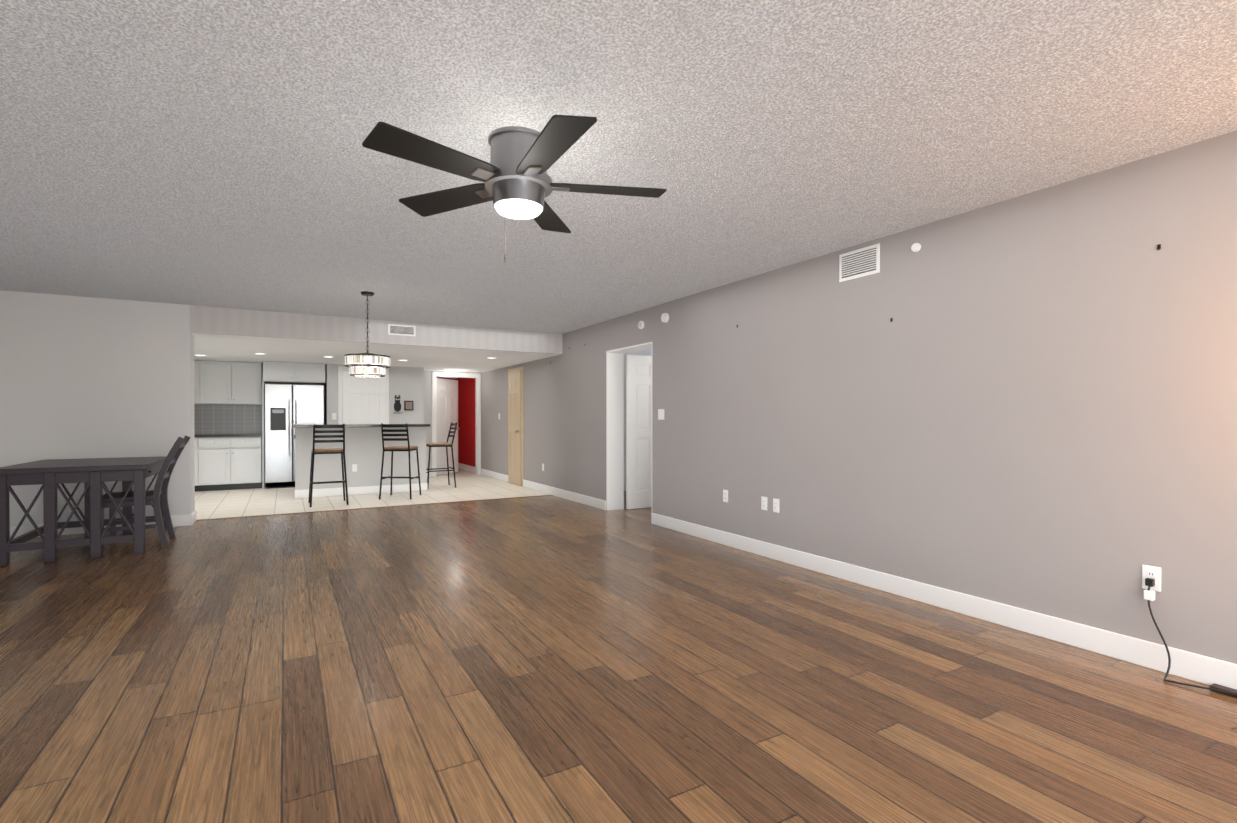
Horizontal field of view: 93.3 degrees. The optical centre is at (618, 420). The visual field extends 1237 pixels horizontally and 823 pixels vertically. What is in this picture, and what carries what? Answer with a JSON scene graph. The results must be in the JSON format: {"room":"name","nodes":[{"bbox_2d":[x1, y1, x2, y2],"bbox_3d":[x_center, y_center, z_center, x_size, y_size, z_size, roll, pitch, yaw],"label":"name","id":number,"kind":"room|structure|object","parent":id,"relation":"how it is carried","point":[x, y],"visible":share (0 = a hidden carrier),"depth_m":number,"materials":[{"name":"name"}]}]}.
{"room":"living room","nodes":[
{"label":"living room","id":0,"kind":"room"},
{"bbox_2d":[0,290,194,525],"bbox_3d":[-5.826,-0.061,6.046,2.300,2.440,0.350,0,0,-30],"label":"wall","id":1,"kind":"structure","parent":0,"point":[85,377],"depth_m":6.06,"materials":[{"name":"grey paint"}]},
{"bbox_2d":[194,364,324,433],"bbox_3d":[-7.161,0.067,9.948,3.850,2.140,0.150,0,0,-30],"label":"wall","id":2,"kind":"structure","parent":0,"point":[262,380],"depth_m":10.35,"materials":[{"name":"grey paint"}]},
{"bbox_2d":[194,360,197,403],"bbox_3d":[-7.168,-0.638,9.658,0.435,0.712,0.334,0,0,-30],"label":"upper cabinet","id":3,"kind":"object","parent":2,"relation":"attached to","point":[195,362],"depth_m":9.60,"materials":[{"name":"white wood"}]},
{"bbox_2d":[198,361,261,403],"bbox_3d":[-6.601,-0.640,9.982,0.870,0.712,0.334,0,0,-30],"label":"upper cabinet","id":4,"kind":"object","parent":2,"relation":"attached to","point":[227,383],"depth_m":9.83,"materials":[{"name":"white wood"}]},
{"bbox_2d":[262,362,324,488],"bbox_3d":[-5.702,0.069,10.277,0.950,2.132,0.719,0,0,-30],"label":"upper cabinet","id":5,"kind":"object","parent":2,"relation":"attached to","point":[291,373],"visible":1,"depth_m":9.97,"materials":[{"name":"white wood"}]},
{"bbox_2d":[195,468,549,519],"bbox_3d":[-5.366,1.186,10.087,7.100,0.100,6.200,0,0,-30],"label":"floor","id":6,"kind":"structure","parent":0,"point":[264,501],"depth_m":8.74,"materials":[{"name":"beige tile"}]},
{"bbox_2d":[194,437,197,491],"bbox_3d":[-7.101,0.699,9.549,0.435,0.880,0.604,0,0,-30],"label":"base cabinet","id":7,"kind":"object","parent":6,"relation":"on","point":[195,438],"depth_m":9.39,"materials":[{"name":"white wood"}]},
{"bbox_2d":[198,437,261,490],"bbox_3d":[-6.534,0.697,9.872,0.870,0.880,0.604,0,0,-30],"label":"base cabinet","id":8,"kind":"object","parent":6,"relation":"on","point":[232,460],"depth_m":9.62,"materials":[{"name":"white wood"}]},
{"bbox_2d":[194,433,261,436],"bbox_3d":[-6.717,0.238,9.752,1.305,0.041,0.627,0,0,-30],"label":"countertop","id":9,"kind":"structure","parent":8,"relation":"on","point":[195,434],"depth_m":9.64,"materials":[{"name":"grey stone"}]},
{"bbox_2d":[264,383,323,488],"bbox_3d":[-5.674,0.252,10.239,0.900,1.765,0.760,0,0,-30],"label":"refrigerator","id":10,"kind":"object","parent":6,"relation":"on","point":[287,407],"visible":0.79,"depth_m":9.88,"materials":[{"name":"grey metal"}]},
{"bbox_2d":[308,424,348,506],"bbox_3d":[-4.017,0.592,8.084,0.480,1.114,0.531,0,0,-30],"label":"bar stool","id":11,"kind":"object","parent":6,"relation":"on","point":[341,451],"visible":1,"depth_m":7.93,"materials":[{"name":"black metal"}]},
{"bbox_2d":[294,428,427,497],"bbox_3d":[-4.143,0.615,9.425,1.902,1.050,0.776,0,0,-30],"label":"kitchen island","id":12,"kind":"object","parent":6,"relation":"on","point":[363,450],"depth_m":9.07,"materials":[{"name":"white paint"}]},
{"bbox_2d":[292,424,429,427],"bbox_3d":[-3.992,0.071,9.126,1.940,0.040,0.520,0,0,-30],"label":"island countertop","id":13,"kind":"structure","parent":12,"relation":"on","point":[294,425],"depth_m":8.93,"materials":[{"name":"grey stone"}]},
{"bbox_2d":[379,423,421,499],"bbox_3d":[-3.268,0.588,8.745,0.480,1.114,0.531,0,0,-2],"label":"bar stool","id":14,"kind":"object","parent":6,"relation":"on","point":[408,448],"visible":1,"depth_m":8.55,"materials":[{"name":"black metal"}]},
{"bbox_2d":[426,422,456,488],"bbox_3d":[-3.080,0.580,10.064,0.531,1.114,0.480,0,0,-30],"label":"bar stool","id":15,"kind":"object","parent":6,"relation":"on","point":[443,444],"visible":0.85,"depth_m":9.97,"materials":[{"name":"black metal"}]},
{"bbox_2d":[324,364,423,423],"bbox_3d":[-4.562,0.061,10.942,1.650,2.140,0.700,0,0,-30],"label":"wall","id":16,"kind":"structure","parent":0,"point":[406,383],"depth_m":10.82,"materials":[{"name":"grey paint"}]},
{"bbox_2d":[338,366,388,423],"bbox_3d":[-4.581,0.083,10.521,0.840,2.100,0.014,0,0,-30],"label":"door frame","id":17,"kind":"structure","parent":16,"relation":"attached to","point":[340,397],"depth_m":10.34,"materials":[{"name":"white wood"}]},
{"bbox_2d":[343,370,384,423],"bbox_3d":[-4.556,0.115,10.478,0.700,2.020,0.105,0,0,-30],"label":"pantry door","id":18,"kind":"structure","parent":16,"relation":"in","point":[363,400],"depth_m":10.48,"materials":[{"name":"white wood"}]},
{"bbox_2d":[394,395,400,411],"bbox_3d":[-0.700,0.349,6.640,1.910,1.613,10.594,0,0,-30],"label":"wall decoration","id":19,"kind":"object","parent":16,"relation":"attached to","point":[397,406],"depth_m":10.79,"materials":[{"name":"grey metal"}]},
{"bbox_2d":[404,401,412,409],"bbox_3d":[-3.910,-0.289,10.896,0.160,0.180,0.021,0,0,-30],"label":"picture frame","id":20,"kind":"object","parent":16,"relation":"attached to","point":[408,405],"visible":1,"depth_m":10.88,"materials":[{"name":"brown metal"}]},
{"bbox_2d":[191,333,560,377],"bbox_3d":[-5.291,-1.214,9.943,7.100,0.420,6.500,0,0,-30],"label":"ceiling","id":21,"kind":"structure","parent":0,"point":[224,348],"depth_m":8.61,"materials":[{"name":"white paint"}]},
{"bbox_2d":[190,305,562,353],"bbox_3d":[-2.799,-1.140,7.595,4.500,0.300,0.050,0,0,-30],"label":"soffit","id":22,"kind":"structure","parent":0,"point":[226,321],"depth_m":7.29,"materials":[{"name":"white paint"}]},
{"bbox_2d":[388,324,415,336],"bbox_3d":[-2.800,-1.175,7.556,0.340,0.140,0.015,0,0,-30],"label":"air vent","id":23,"kind":"object","parent":22,"relation":"attached to","point":[402,330],"visible":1,"depth_m":7.55,"materials":[{"name":"white plastic"}]},
{"bbox_2d":[424,370,480,473],"bbox_3d":[-3.492,0.054,12.043,1.300,2.140,0.150,0,0,-30],"label":"wall","id":24,"kind":"structure","parent":0,"point":[427,397],"depth_m":11.77,"materials":[{"name":"grey paint"}]},
{"bbox_2d":[436,378,459,474],"bbox_3d":[-3.638,0.114,12.383,0.174,2.000,0.800,0,0,17],"label":"hall door","id":25,"kind":"structure","parent":24,"relation":"in","point":[447,400],"depth_m":12.34,"materials":[{"name":"white wood"}]},
{"bbox_2d":[432,372,480,476],"bbox_3d":[-3.370,0.064,12.104,0.994,2.120,0.164,0,0,-30],"label":"door frame","id":26,"kind":"structure","parent":24,"relation":"attached to","point":[477,376],"depth_m":12.15,"materials":[{"name":"white wood"}]},
{"bbox_2d":[0,491,1236,822],"bbox_3d":[0.083,1.224,3.468,10.000,0.100,10.700,0,0,-30],"label":"floor","id":27,"kind":"structure","parent":0,"point":[542,659],"depth_m":2.54,"materials":[{"name":"brown wood"}]},
{"bbox_2d":[0,456,167,566],"bbox_3d":[-4.868,0.771,5.411,1.000,0.785,1.260,0,0,-30],"label":"table","id":28,"kind":"object","parent":27,"relation":"on","point":[93,475],"visible":0.9,"depth_m":4.96,"materials":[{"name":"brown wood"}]},
{"bbox_2d":[103,435,190,551],"bbox_3d":[-4.448,0.657,5.495,0.644,1.022,0.460,0,0,-30],"label":"dining chair","id":29,"kind":"object","parent":27,"relation":"on","point":[165,472],"visible":0.83,"depth_m":5.40,"materials":[{"name":"black wood"}]},
{"bbox_2d":[196,495,549,520],"bbox_3d":[-2.960,1.146,7.890,4.500,0.006,0.040,0,0,-30],"label":"threshold strip","id":30,"kind":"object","parent":27,"relation":"on","point":[364,508],"depth_m":7.64,"materials":[{"name":"brown wood"}]},
{"bbox_2d":[0,0,1236,333],"bbox_3d":[0.157,-1.325,3.322,10.000,0.120,10.400,0,0,-30],"label":"ceiling","id":31,"kind":"structure","parent":0,"point":[204,152],"depth_m":2.52,"materials":[{"name":"white paint"}]},
{"bbox_2d":[344,291,389,377],"bbox_3d":[-2.502,-0.855,5.826,0.424,0.848,0.424,0,0,-30],"label":"pendant chandelier","id":32,"kind":"object","parent":31,"relation":"hanging from","point":[366,365],"visible":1,"depth_m":5.70,"materials":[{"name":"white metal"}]},
{"bbox_2d":[362,114,666,262],"bbox_3d":[-0.437,-0.993,2.599,1.312,0.535,1.266,0,0,-30],"label":"ceiling fan","id":33,"kind":"object","parent":31,"relation":"hanging from","point":[516,179],"visible":1,"depth_m":2.51,"materials":[{"name":"grey metal"}]},
{"bbox_2d":[624,348,651,490],"bbox_3d":[0.508,-0.083,9.806,2.930,2.440,0.100,0,0,-30],"label":"wall","id":34,"kind":"structure","parent":0,"point":[646,352],"depth_m":9.51,"materials":[{"name":"grey paint"}]},
{"bbox_2d":[455,131,1236,663],"bbox_3d":[0.212,-0.067,7.104,0.262,2.440,16.900,0,0,-30],"label":"wall","id":35,"kind":"structure","parent":0,"point":[1027,401],"depth_m":3.45,"materials":[{"name":"grey paint"}]},
{"bbox_2d":[508,371,521,485],"bbox_3d":[-1.879,0.126,10.413,0.105,2.000,0.620,0,0,-30],"label":"closet door","id":36,"kind":"structure","parent":35,"relation":"in","point":[514,427],"depth_m":10.39,"materials":[{"name":"beige wood"}]},
{"bbox_2d":[508,366,523,485],"bbox_3d":[-1.835,0.094,10.438,0.014,2.080,0.760,0,0,-30],"label":"door frame","id":37,"kind":"structure","parent":35,"relation":"attached to","point":[516,369],"depth_m":10.12,"materials":[{"name":"beige wood"}]},
{"bbox_2d":[10,463,1236,689],"bbox_3d":[-2.732,1.101,5.372,6.600,0.125,16.400,0,0,-30],"label":"baseboard","id":38,"kind":"structure","parent":35,"relation":"attached to","point":[1202,669],"depth_m":3.55,"materials":[{"name":"white wood"}]},
{"bbox_2d":[606,342,651,510],"bbox_3d":[0.221,0.128,7.104,0.248,2.050,1.090,0,0,-30],"label":"door frame","id":39,"kind":"structure","parent":35,"relation":"attached to","point":[614,429],"depth_m":7.55,"materials":[{"name":"white wood"}]},
{"bbox_2d":[626,355,651,508],"bbox_3d":[0.458,0.141,7.769,0.800,2.000,0.174,0,0,-30],"label":"bedroom door","id":40,"kind":"structure","parent":35,"relation":"in","point":[638,431],"depth_m":7.65,"materials":[{"name":"white wood"}]},
{"bbox_2d":[638,321,643,328],"bbox_3d":[0.260,-1.110,6.745,0.030,0.100,0.100,0,0,-30],"label":"detector","id":41,"kind":"object","parent":35,"relation":"attached to","point":[640,324],"visible":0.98,"depth_m":6.72,"materials":[{"name":"white plastic"}]},
{"bbox_2d":[658,409,663,419],"bbox_3d":[0.467,-0.073,6.408,0.010,0.115,0.116,0,0,-30],"label":"light switch","id":42,"kind":"object","parent":35,"relation":"attached to","point":[660,414],"visible":1,"depth_m":6.41,"materials":[{"name":"white plastic"}]},
{"bbox_2d":[661,313,668,322],"bbox_3d":[0.500,-1.117,6.318,0.035,0.110,0.110,0,0,-30],"label":"smoke detector","id":43,"kind":"object","parent":35,"relation":"attached to","point":[664,317],"visible":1,"depth_m":6.29,"materials":[{"name":"white plastic"}]},
{"bbox_2d":[723,489,727,502],"bbox_3d":[1.002,0.703,5.475,0.010,0.115,0.070,0,0,-30],"label":"electrical outlet","id":44,"kind":"object","parent":35,"relation":"attached to","point":[725,495],"visible":1,"depth_m":5.47,"materials":[{"name":"white plastic"}]},
{"bbox_2d":[761,496,766,510],"bbox_3d":[1.255,0.710,5.032,0.010,0.115,0.070,0,0,-30],"label":"electrical outlet","id":45,"kind":"object","parent":35,"relation":"attached to","point":[763,503],"visible":1,"depth_m":5.03,"materials":[{"name":"white plastic"}]},
{"bbox_2d":[773,498,778,512],"bbox_3d":[1.325,0.711,4.911,0.010,0.115,0.070,0,0,-30],"label":"electrical outlet","id":46,"kind":"object","parent":35,"relation":"attached to","point":[776,505],"visible":1,"depth_m":4.91,"materials":[{"name":"white plastic"}]},
{"bbox_2d":[839,243,879,281],"bbox_3d":[1.723,-1.132,4.194,0.017,0.205,0.340,0,0,-30],"label":"air vent","id":47,"kind":"object","parent":35,"relation":"in","point":[859,263],"visible":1,"depth_m":4.18,"materials":[{"name":"white plastic"}]},
{"bbox_2d":[911,243,920,251],"bbox_3d":[1.940,-1.133,3.812,0.020,0.060,0.060,0,0,-30],"label":"detector","id":48,"kind":"object","parent":35,"relation":"attached to","point":[915,247],"visible":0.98,"depth_m":3.80,"materials":[{"name":"white plastic"}]},
{"bbox_2d":[1142,565,1160,591],"bbox_3d":[2.539,0.749,2.783,0.010,0.115,0.070,0,0,-30],"label":"electrical outlet","id":49,"kind":"object","parent":35,"relation":"attached to","point":[1152,572],"visible":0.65,"depth_m":2.78,"materials":[{"name":"white plastic"}]},
{"bbox_2d":[1144,578,1236,697],"bbox_3d":[2.710,0.966,2.351,0.126,0.430,0.958,0,0,-30],"label":"cord","id":50,"kind":"object","parent":49,"relation":"attached to","point":[1149,595],"visible":1,"depth_m":2.66,"materials":[{"name":"black plastic"}]}
]}

